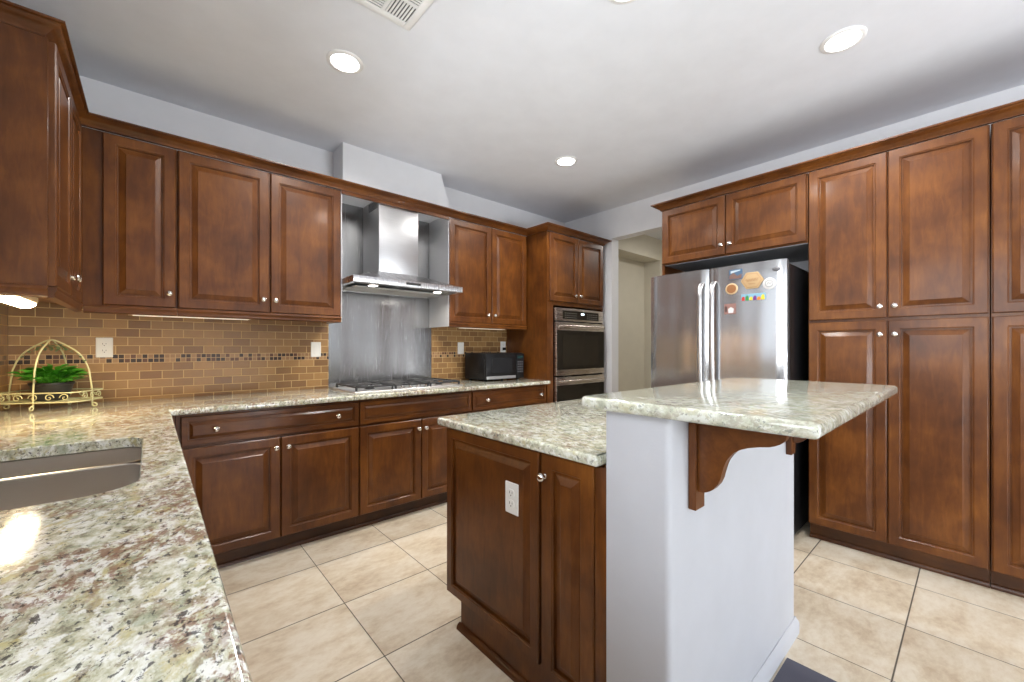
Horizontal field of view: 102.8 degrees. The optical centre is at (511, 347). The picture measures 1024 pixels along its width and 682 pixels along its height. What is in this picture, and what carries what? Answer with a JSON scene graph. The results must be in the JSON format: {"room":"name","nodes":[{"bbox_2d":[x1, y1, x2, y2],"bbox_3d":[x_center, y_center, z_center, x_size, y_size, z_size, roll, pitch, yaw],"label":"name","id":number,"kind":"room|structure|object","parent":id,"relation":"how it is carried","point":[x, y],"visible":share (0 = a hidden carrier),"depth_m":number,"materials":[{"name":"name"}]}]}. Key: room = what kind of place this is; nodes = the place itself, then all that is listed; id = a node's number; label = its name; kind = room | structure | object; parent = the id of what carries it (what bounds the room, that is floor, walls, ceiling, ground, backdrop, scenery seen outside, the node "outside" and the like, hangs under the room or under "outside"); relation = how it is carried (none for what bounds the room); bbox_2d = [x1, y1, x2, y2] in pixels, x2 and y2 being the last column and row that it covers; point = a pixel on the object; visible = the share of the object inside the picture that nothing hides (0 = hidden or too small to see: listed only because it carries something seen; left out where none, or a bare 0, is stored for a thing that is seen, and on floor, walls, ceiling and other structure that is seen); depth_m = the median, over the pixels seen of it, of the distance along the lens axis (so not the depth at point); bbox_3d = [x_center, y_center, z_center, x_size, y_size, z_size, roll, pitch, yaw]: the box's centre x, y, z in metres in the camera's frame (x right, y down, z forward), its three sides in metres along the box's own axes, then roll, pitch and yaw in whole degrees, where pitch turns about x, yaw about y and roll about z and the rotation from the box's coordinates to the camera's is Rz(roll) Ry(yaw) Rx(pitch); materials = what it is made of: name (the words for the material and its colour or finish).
{"room":"kitchen","nodes":[
{"label":"kitchen","id":0,"kind":"room"},
{"bbox_2d":[8,75,564,407],"bbox_3d":[-1.055,-0.158,3.663,4.715,2.795,0.150,0,0,-41],"label":"wall","id":1,"kind":"structure","parent":0,"point":[153,357],"depth_m":2.68,"materials":[{"name":"tile"}]},
{"bbox_2d":[96,337,112,356],"bbox_3d":[-2.381,-0.003,2.388,0.072,0.116,0.008,0,0,-41],"label":"wall outlet","id":2,"kind":"object","parent":1,"relation":"attached to","point":[104,346],"visible":1,"depth_m":2.39,"materials":[{"name":"white plastic"}]},
{"bbox_2d":[100,342,107,346],"bbox_3d":[-2.379,-0.022,2.386,0.034,0.028,0.002,0,0,-41],"label":"receptacle","id":3,"kind":"object","parent":2,"relation":"attached to","point":[102,344],"depth_m":2.38,"materials":[{"name":"white plastic"}]},
{"bbox_2d":[100,348,107,352],"bbox_3d":[-2.379,0.017,2.386,0.034,0.028,0.002,0,0,-41],"label":"receptacle","id":4,"kind":"object","parent":2,"relation":"attached to","point":[102,350],"depth_m":2.38,"materials":[{"name":"white plastic"}]},
{"bbox_2d":[81,127,176,315],"bbox_3d":[-2.171,-0.663,2.330,0.396,0.962,0.372,0,0,-41],"label":"upper cabinet","id":5,"kind":"object","parent":1,"relation":"attached to","point":[129,186],"visible":0.96,"depth_m":2.21,"materials":[{"name":"brown wood"}]},
{"bbox_2d":[177,150,341,323],"bbox_3d":[-1.676,-0.678,2.768,0.922,0.992,0.372,0,0,-41],"label":"upper cabinet","id":6,"kind":"object","parent":1,"relation":"attached to","point":[254,244],"depth_m":2.60,"materials":[{"name":"brown wood"}]},
{"bbox_2d":[132,315,251,319],"bbox_3d":[-1.941,-0.198,2.502,0.600,0.028,0.090,0,0,-41],"label":"light","id":7,"kind":"object","parent":6,"relation":"attached to","point":[132,315],"visible":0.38,"depth_m":2.47,"materials":[{"name":"white"}]},
{"bbox_2d":[341,190,448,219],"bbox_3d":[-0.894,-1.131,3.264,0.915,0.026,0.016,0,0,-41],"label":"valance","id":8,"kind":"object","parent":6,"relation":"attached to","point":[343,192],"visible":1,"depth_m":3.21,"materials":[{"name":"brown wood"}]},
{"bbox_2d":[311,342,320,356],"bbox_3d":[-1.512,0.012,3.154,0.072,0.116,0.009,0,0,-41],"label":"wall switch","id":9,"kind":"object","parent":1,"relation":"attached to","point":[315,346],"visible":1,"depth_m":3.15,"materials":[{"name":"white plastic"}]},
{"bbox_2d":[328,203,430,387],"bbox_3d":[-1.102,-0.431,3.526,0.920,1.489,0.010,0,0,-41],"label":"backsplash panel","id":10,"kind":"object","parent":1,"relation":"attached to","point":[379,337],"visible":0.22,"depth_m":3.46,"materials":[{"name":"metal"}]},
{"bbox_2d":[342,202,462,298],"bbox_3d":[-0.928,-0.812,3.301,0.900,0.723,0.553,0,0,-41],"label":"range hood","id":11,"kind":"object","parent":10,"relation":"attached to","point":[390,233],"visible":0.94,"depth_m":3.25,"materials":[{"name":"metal"}]},
{"bbox_2d":[458,342,463,353],"bbox_3d":[-0.505,0.002,4.043,0.072,0.116,0.009,0,0,-41],"label":"wall switch","id":12,"kind":"object","parent":1,"relation":"attached to","point":[460,344],"visible":1,"depth_m":4.04,"materials":[{"name":"white plastic"}]},
{"bbox_2d":[429,218,526,329],"bbox_3d":[-0.300,-0.678,3.982,0.936,0.992,0.372,0,0,-41],"label":"upper cabinet","id":13,"kind":"object","parent":1,"relation":"attached to","point":[489,264],"depth_m":3.78,"materials":[{"name":"brown wood"}]},
{"bbox_2d":[465,328,504,329],"bbox_3d":[-0.283,-0.198,3.964,0.560,0.028,0.090,0,0,-41],"label":"light","id":14,"kind":"object","parent":13,"relation":"attached to","point":[465,328],"visible":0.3,"depth_m":3.90,"materials":[{"name":"white"}]},
{"bbox_2d":[500,341,505,351],"bbox_3d":[-0.086,-0.012,4.395,0.072,0.116,0.035,0,0,-41],"label":"wall outlet","id":15,"kind":"object","parent":1,"relation":"attached to","point":[502,344],"visible":1,"depth_m":4.39,"materials":[{"name":"white plastic"}]},
{"bbox_2d":[333,142,450,222],"bbox_3d":[-0.982,-1.360,3.494,0.980,0.390,0.220,0,0,-41],"label":"wall","id":16,"kind":"structure","parent":0,"point":[351,163],"depth_m":3.32,"materials":[{"name":"white paint"}]},
{"bbox_2d":[7,0,1023,239],"bbox_3d":[2.025,-1.595,1.786,7.800,0.080,8.400,0,0,-41],"label":"ceiling","id":17,"kind":"structure","parent":0,"point":[650,98],"depth_m":2.31,"materials":[{"name":"paint"}]},
{"bbox_2d":[326,49,362,73],"bbox_3d":[-0.908,-1.551,2.223,0.188,0.008,0.188,0,0,-41],"label":"recessed light","id":18,"kind":"object","parent":17,"relation":"in","point":[343,61],"visible":1,"depth_m":2.21,"materials":[{"name":"white"}]},
{"bbox_2d":[355,0,433,30],"bbox_3d":[-0.516,-1.551,1.786,0.300,0.008,0.300,0,0,-41],"label":"ceiling vent","id":19,"kind":"object","parent":17,"relation":"in","point":[405,13],"visible":1,"depth_m":1.87,"materials":[{"name":"white metal"}]},
{"bbox_2d":[555,156,577,166],"bbox_3d":[0.451,-1.551,3.402,0.188,0.008,0.188,0,0,-41],"label":"recessed light","id":20,"kind":"object","parent":17,"relation":"in","point":[564,161],"visible":1,"depth_m":3.40,"materials":[{"name":"white"}]},
{"bbox_2d":[609,0,634,3],"bbox_3d":[0.490,-1.551,1.753,0.188,0.008,0.188,0,0,-41],"label":"recessed light","id":21,"kind":"object","parent":17,"relation":"in","point":[612,1],"visible":1,"depth_m":1.83,"materials":[{"name":"white"}]},
{"bbox_2d":[820,25,867,53],"bbox_3d":[1.671,-1.551,2.065,0.188,0.008,0.188,0,0,-41],"label":"recessed light","id":22,"kind":"object","parent":17,"relation":"in","point":[846,38],"visible":1,"depth_m":2.06,"materials":[{"name":"white"}]},
{"bbox_2d":[219,502,1023,681],"bbox_3d":[2.025,1.270,1.786,7.800,0.060,8.400,0,0,-41],"label":"floor","id":23,"kind":"structure","parent":0,"point":[373,602],"depth_m":1.90,"materials":[{"name":"beige tile"}]},
{"bbox_2d":[175,400,358,568],"bbox_3d":[-1.583,0.795,2.663,0.960,0.890,0.652,0,0,-41],"label":"base cabinet","id":24,"kind":"object","parent":23,"relation":"on","point":[265,481],"visible":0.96,"depth_m":2.42,"materials":[{"name":"brown wood"}]},
{"bbox_2d":[355,391,470,528],"bbox_3d":[-0.873,0.795,3.289,0.932,0.890,0.652,0,0,-41],"label":"base cabinet","id":25,"kind":"object","parent":23,"relation":"on","point":[403,446],"visible":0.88,"depth_m":2.98,"materials":[{"name":"brown wood"}]},
{"bbox_2d":[471,384,545,412],"bbox_3d":[-0.189,0.795,3.893,0.892,0.890,0.652,0,0,-41],"label":"base cabinet","id":26,"kind":"object","parent":23,"relation":"on","point":[499,398],"visible":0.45,"depth_m":3.63,"materials":[{"name":"brown wood"}]},
{"bbox_2d":[447,428,605,681],"bbox_3d":[0.397,0.795,1.885,1.152,0.890,0.868,0,0,-41],"label":"base cabinet","id":27,"kind":"object","parent":23,"relation":"on","point":[530,586],"visible":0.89,"depth_m":1.46,"materials":[{"name":"brown wood"}]},
{"bbox_2d":[505,480,518,515],"bbox_3d":[-0.002,0.555,1.511,0.008,0.116,0.072,0,0,-41],"label":"wall outlet","id":28,"kind":"object","parent":27,"relation":"attached to","point":[511,489],"visible":1,"depth_m":1.50,"materials":[{"name":"white plastic"}]},
{"bbox_2d":[508,489,513,497],"bbox_3d":[-0.004,0.535,1.509,0.002,0.028,0.034,0,0,-41],"label":"receptacle","id":29,"kind":"object","parent":28,"relation":"attached to","point":[510,491],"depth_m":1.51,"materials":[{"name":"white plastic"}]},
{"bbox_2d":[508,499,513,507],"bbox_3d":[-0.004,0.575,1.509,0.002,0.028,0.034,0,0,-41],"label":"receptacle","id":30,"kind":"object","parent":28,"relation":"attached to","point":[510,501],"depth_m":1.51,"materials":[{"name":"white plastic"}]},
{"bbox_2d":[437,399,605,466],"bbox_3d":[0.395,0.331,1.915,1.194,0.034,0.900,0,0,-41],"label":"countertop","id":31,"kind":"structure","parent":27,"relation":"on","point":[569,430],"depth_m":1.61,"materials":[{"name":"stone"}]},
{"bbox_2d":[507,231,602,402],"bbox_3d":[0.496,0.048,4.484,0.896,2.384,0.652,0,0,-41],"label":"tall cabinet","id":32,"kind":"object","parent":23,"relation":"on","point":[562,271],"visible":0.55,"depth_m":4.13,"materials":[{"name":"brown wood"}]},
{"bbox_2d":[0,0,610,245],"bbox_3d":[-0.612,-1.170,3.168,0.848,0.050,4.498,0,0,44],"label":"crown molding","id":33,"kind":"structure","parent":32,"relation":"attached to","point":[54,29],"depth_m":2.37,"materials":[{"name":"brown wood"}]},
{"bbox_2d":[553,307,604,401],"bbox_3d":[0.559,0.213,4.464,0.775,1.227,0.629,0,0,-41],"label":"wall oven","id":34,"kind":"object","parent":32,"relation":"in","point":[578,335],"visible":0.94,"depth_m":4.22,"materials":[{"name":"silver metal"}]},
{"bbox_2d":[651,258,808,534],"bbox_3d":[1.662,0.340,3.109,0.873,1.800,0.919,0,0,-41],"label":"refrigerator","id":35,"kind":"object","parent":23,"relation":"on","point":[693,340],"visible":0.48,"depth_m":2.80,"materials":[{"name":"silver metal"}]},
{"bbox_2d":[724,303,735,313],"bbox_3d":[1.471,-0.264,2.759,0.006,0.070,0.074,0,0,-41],"label":"photo magnet","id":36,"kind":"object","parent":35,"relation":"attached to","point":[728,308],"visible":1,"depth_m":2.75},
{"bbox_2d":[725,283,737,294],"bbox_3d":[1.477,-0.398,2.751,0.007,0.076,0.078,0,0,-41],"label":"round magnet","id":37,"kind":"object","parent":35,"relation":"attached to","point":[731,288],"visible":1,"depth_m":2.75,"materials":[{"name":"brown wood"}]},
{"bbox_2d":[729,269,741,279],"bbox_3d":[1.494,-0.492,2.732,0.006,0.066,0.082,0,0,-41],"label":"photo magnet","id":38,"kind":"object","parent":35,"relation":"attached to","point":[737,273],"visible":1,"depth_m":2.73,"materials":[{"name":"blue paper"}]},
{"bbox_2d":[741,271,763,288],"bbox_3d":[1.558,-0.439,2.656,0.009,0.106,0.135,0,0,-41],"label":"magnet","id":39,"kind":"object","parent":35,"relation":"attached to","point":[751,280],"visible":1,"depth_m":2.65,"materials":[{"name":"brown wood"}]},
{"bbox_2d":[741,293,764,300],"bbox_3d":[1.563,-0.331,2.652,0.008,0.042,0.142,0,0,-41],"label":"magnet","id":40,"kind":"object","parent":35,"relation":"attached to","point":[756,296],"visible":1,"depth_m":2.65},
{"bbox_2d":[762,278,775,288],"bbox_3d":[1.626,-0.408,2.585,0.008,0.072,0.076,0,0,-41],"label":"round magnet","id":41,"kind":"object","parent":35,"relation":"attached to","point":[768,283],"visible":1,"depth_m":2.58},
{"bbox_2d":[772,658,836,681],"bbox_3d":[1.248,1.238,0.933,0.705,0.004,1.248,0,0,-41],"label":"floor mat","id":42,"kind":"object","parent":23,"relation":"on","point":[791,670],"visible":1,"depth_m":1.55,"materials":[{"name":"fabric"}]},
{"bbox_2d":[809,125,989,587],"bbox_3d":[2.411,0.048,2.576,0.686,2.384,0.771,0,0,-41],"label":"pantry cabinet","id":43,"kind":"object","parent":23,"relation":"on","point":[899,239],"visible":1,"depth_m":2.30,"materials":[{"name":"brown wood"}]},
{"bbox_2d":[990,115,1023,597],"bbox_3d":[2.923,0.048,1.995,0.686,2.384,0.771,0,0,-41],"label":"pantry cabinet","id":44,"kind":"object","parent":23,"relation":"on","point":[1006,136],"visible":0.88,"depth_m":2.04,"materials":[{"name":"brown wood"}]},
{"bbox_3d":[0.004,0.795,-0.370,0.642,0.890,1.000,0,0,-41],"label":"base cabinet","id":45,"kind":"object","parent":23,"relation":"on","visible":0},
{"bbox_2d":[0,378,549,681],"bbox_3d":[0.020,0.331,1.731,3.450,0.034,4.170,0,0,-41],"label":"countertop","id":46,"kind":"structure","parent":45,"relation":"on","point":[124,584],"depth_m":0.61,"materials":[{"name":"stone"}]},
{"bbox_2d":[0,339,102,410],"bbox_3d":[-2.403,0.134,2.134,0.390,0.359,0.270,0,0,-15],"label":"wire basket","id":47,"kind":"object","parent":46,"relation":"on","point":[69,400],"visible":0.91,"depth_m":2.10,"materials":[{"name":"gold metal"}]},
{"bbox_2d":[7,364,88,400],"bbox_3d":[-2.404,0.177,2.129,0.258,0.187,0.304,0,0,26],"label":"potted plant","id":48,"kind":"object","parent":47,"relation":"in","point":[53,380],"visible":0.96,"depth_m":2.10,"materials":[{"name":"green plant"}]},
{"bbox_2d":[0,447,141,510],"bbox_3d":[-1.240,0.457,1.053,0.449,0.214,0.756,0,0,-41],"label":"sink","id":49,"kind":"object","parent":46,"relation":"in","point":[49,479],"visible":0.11,"depth_m":1.21,"materials":[{"name":"metal"}]},
{"bbox_2d":[333,378,462,392],"bbox_3d":[-0.902,0.292,3.305,0.910,0.044,0.470,0,0,-41],"label":"gas cooktop","id":50,"kind":"object","parent":46,"relation":"in","point":[385,385],"visible":1,"depth_m":3.19,"materials":[{"name":"metal"}]},
{"bbox_2d":[465,353,523,381],"bbox_3d":[-0.171,0.181,4.059,0.486,0.265,0.336,0,0,-41],"label":"microwave","id":51,"kind":"object","parent":46,"relation":"on","point":[478,366],"visible":1,"depth_m":3.91,"materials":[{"name":"black metal"}]},
{"bbox_2d":[618,234,661,391],"bbox_3d":[1.792,-0.158,5.822,2.410,2.795,0.360,0,0,-41],"label":"wall","id":52,"kind":"structure","parent":0,"point":[639,257],"depth_m":5.88,"materials":[{"name":"beige paint"}]},
{"bbox_2d":[606,411,793,681],"bbox_3d":[0.753,0.710,1.489,1.100,1.060,0.196,0,0,-41],"label":"wall","id":53,"kind":"structure","parent":0,"point":[705,594],"depth_m":1.18,"materials":[{"name":"white paint"}]},
{"bbox_2d":[688,422,789,510],"bbox_3d":[0.577,0.309,1.049,0.054,0.261,0.230,0,0,-41],"label":"corbel","id":54,"kind":"object","parent":53,"relation":"attached to","point":[711,448],"visible":0.89,"depth_m":1.08,"materials":[{"name":"brown wood"}]},
{"bbox_2d":[581,377,897,439],"bbox_3d":[0.843,0.161,1.401,1.211,0.034,0.594,0,0,-41],"label":"countertop","id":55,"kind":"structure","parent":53,"relation":"on","point":[794,408],"depth_m":1.10,"materials":[{"name":"stone"}]},
{"bbox_2d":[751,616,798,681],"bbox_3d":[0.757,1.204,1.484,1.127,0.072,0.212,0,0,-41],"label":"baseboard","id":56,"kind":"structure","parent":53,"relation":"attached to","point":[773,661],"depth_m":1.60,"materials":[{"name":"white paint"}]},
{"bbox_2d":[786,436,805,454],"bbox_3d":[1.228,0.309,1.623,0.054,0.261,0.230,0,0,-41],"label":"corbel","id":57,"kind":"object","parent":53,"relation":"attached to","point":[790,443],"visible":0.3,"depth_m":1.68,"materials":[{"name":"brown wood"}]},
{"bbox_2d":[565,84,1023,392],"bbox_3d":[3.115,-0.158,2.402,0.130,2.795,7.280,0,0,-41],"label":"wall","id":58,"kind":"structure","parent":0,"point":[637,218],"depth_m":4.19,"materials":[{"name":"white paint"}]},
{"bbox_2d":[662,173,808,274],"bbox_3d":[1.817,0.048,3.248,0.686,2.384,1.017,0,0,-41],"label":"wall cabinet","id":59,"kind":"object","parent":58,"relation":"attached to","point":[770,221],"visible":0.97,"depth_m":3.00,"materials":[{"name":"brown wood"}]},
{"bbox_2d":[651,99,1023,211],"bbox_3d":[2.320,-1.170,2.658,0.720,0.050,2.687,0,0,-41],"label":"crown molding","id":60,"kind":"structure","parent":59,"relation":"on","point":[1016,108],"depth_m":2.43,"materials":[{"name":"brown wood"}]},
{"bbox_3d":[-0.315,-0.157,-0.625,0.150,2.795,7.280,0,0,-41],"label":"wall","id":61,"kind":"structure","parent":0,"visible":0},
{"bbox_2d":[0,302,7,411],"bbox_3d":[-1.278,0.032,0.587,0.010,0.584,4.170,0,0,-41],"label":"wall","id":62,"kind":"structure","parent":61,"relation":"attached to","point":[3,307],"depth_m":2.09,"materials":[{"name":"tile"}]},
{"bbox_2d":[0,22,82,311],"bbox_3d":[-2.053,-0.663,1.719,0.338,0.962,0.802,0,0,-41],"label":"upper cabinet","id":63,"kind":"object","parent":62,"relation":"attached to","point":[41,127],"visible":1,"depth_m":1.49,"materials":[{"name":"brown wood"}]},
{"bbox_2d":[0,295,37,307],"bbox_3d":[-2.048,-0.200,1.687,0.080,0.048,0.400,0,0,-41],"label":"light","id":64,"kind":"object","parent":63,"relation":"attached to","point":[17,301],"visible":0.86,"depth_m":1.65,"materials":[{"name":"white"}]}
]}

